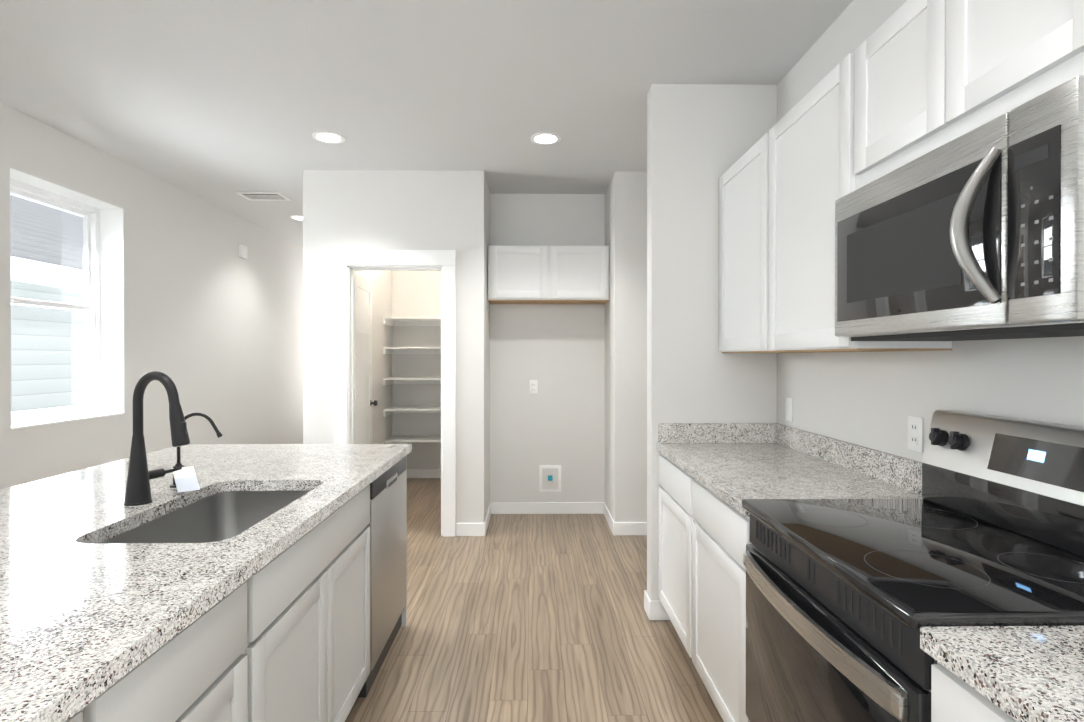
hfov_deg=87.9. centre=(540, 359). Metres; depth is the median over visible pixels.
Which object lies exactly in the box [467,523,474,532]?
baseboard
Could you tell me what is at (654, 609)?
baseboard
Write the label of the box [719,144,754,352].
upper cabinet
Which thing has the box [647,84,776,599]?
wall
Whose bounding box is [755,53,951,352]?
upper cabinet
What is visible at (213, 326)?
wall
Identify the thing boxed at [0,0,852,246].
ceiling
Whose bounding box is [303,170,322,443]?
wall
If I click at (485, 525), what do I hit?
baseboard
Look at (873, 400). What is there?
wall
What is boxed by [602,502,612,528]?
baseboard
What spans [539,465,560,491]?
outlet box
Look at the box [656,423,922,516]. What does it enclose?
countertop
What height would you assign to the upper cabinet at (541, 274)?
0.448 m
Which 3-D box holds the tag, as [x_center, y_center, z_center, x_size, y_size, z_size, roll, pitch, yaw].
[-1.171,0.395,1.858,0.062,0.062,0.108,0,0,-42]
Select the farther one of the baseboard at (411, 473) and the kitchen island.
the baseboard at (411, 473)
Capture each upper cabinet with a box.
[488,245,608,303]
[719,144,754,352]
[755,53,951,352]
[851,0,914,191]
[915,0,1083,158]
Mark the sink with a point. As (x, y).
(217, 515)
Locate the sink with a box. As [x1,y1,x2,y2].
[84,484,319,543]
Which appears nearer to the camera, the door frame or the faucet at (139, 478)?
the faucet at (139, 478)
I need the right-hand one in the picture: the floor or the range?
the range
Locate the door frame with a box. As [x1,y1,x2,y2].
[334,249,455,536]
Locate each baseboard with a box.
[407,469,440,477]
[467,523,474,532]
[483,502,491,535]
[492,502,601,513]
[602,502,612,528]
[611,520,646,535]
[644,590,665,611]
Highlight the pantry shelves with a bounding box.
[383,317,440,443]
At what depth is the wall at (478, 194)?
4.27 m
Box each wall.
[0,103,302,489]
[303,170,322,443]
[323,170,646,522]
[467,171,489,522]
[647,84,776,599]
[777,0,1083,461]
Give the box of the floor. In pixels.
[345,478,723,721]
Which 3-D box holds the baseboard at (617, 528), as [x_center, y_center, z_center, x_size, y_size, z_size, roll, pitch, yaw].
[0.871,1.290,4.288,0.635,0.100,0.016,0,0,-1]
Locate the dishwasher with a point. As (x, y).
(387, 524)
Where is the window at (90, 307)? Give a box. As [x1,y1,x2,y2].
[10,178,100,423]
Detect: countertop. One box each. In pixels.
[0,444,411,721]
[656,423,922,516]
[920,626,1083,721]
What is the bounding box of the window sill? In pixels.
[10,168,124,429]
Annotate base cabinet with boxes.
[656,423,922,721]
[920,642,1027,721]
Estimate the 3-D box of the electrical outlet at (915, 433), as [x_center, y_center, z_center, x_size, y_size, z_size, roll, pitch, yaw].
[1.240,0.246,1.861,0.008,0.114,0.070,0,0,-1]
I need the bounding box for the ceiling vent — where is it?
[235,192,291,200]
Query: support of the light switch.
attached to the wall at (873, 400)
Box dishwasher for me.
[358,456,405,696]
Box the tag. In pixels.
[172,466,199,491]
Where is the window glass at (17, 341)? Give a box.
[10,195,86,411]
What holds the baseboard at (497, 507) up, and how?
attached to the wall at (580, 417)
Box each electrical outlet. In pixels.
[529,380,537,392]
[908,416,922,452]
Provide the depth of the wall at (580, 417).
4.86 m
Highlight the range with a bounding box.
[742,410,1083,721]
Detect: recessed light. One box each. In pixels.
[290,215,302,220]
[312,131,344,143]
[530,132,560,144]
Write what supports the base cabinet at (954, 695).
on the floor
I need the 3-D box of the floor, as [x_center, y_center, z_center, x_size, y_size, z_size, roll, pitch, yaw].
[-0.878,1.397,2.691,4.620,0.100,11.000,0,0,-1]
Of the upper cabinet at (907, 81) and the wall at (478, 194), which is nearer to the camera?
the upper cabinet at (907, 81)
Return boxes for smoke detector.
[238,244,246,258]
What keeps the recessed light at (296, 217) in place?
in the ceiling
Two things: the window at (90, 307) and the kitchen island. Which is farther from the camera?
the window at (90, 307)
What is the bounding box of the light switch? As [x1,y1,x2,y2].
[786,397,792,421]
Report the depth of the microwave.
1.13 m
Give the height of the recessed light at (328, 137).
0.006 m
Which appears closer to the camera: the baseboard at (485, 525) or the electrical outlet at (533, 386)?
the baseboard at (485, 525)
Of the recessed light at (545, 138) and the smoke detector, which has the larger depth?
the smoke detector
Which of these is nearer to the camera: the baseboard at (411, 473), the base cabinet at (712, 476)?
the base cabinet at (712, 476)
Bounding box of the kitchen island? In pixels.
[72,452,409,721]
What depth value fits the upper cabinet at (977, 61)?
1.20 m
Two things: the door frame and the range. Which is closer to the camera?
the range
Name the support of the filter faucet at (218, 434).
on the island countertop at (77, 618)
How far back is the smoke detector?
5.66 m
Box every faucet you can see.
[124,371,189,505]
[170,413,222,487]
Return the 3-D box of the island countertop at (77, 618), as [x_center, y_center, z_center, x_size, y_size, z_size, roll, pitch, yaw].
[-1.212,0.459,0.951,1.163,0.038,3.838,0,0,-1]
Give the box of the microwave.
[835,75,1083,340]
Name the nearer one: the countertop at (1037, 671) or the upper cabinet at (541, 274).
the countertop at (1037, 671)
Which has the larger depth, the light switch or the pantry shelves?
the pantry shelves
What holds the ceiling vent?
in the ceiling

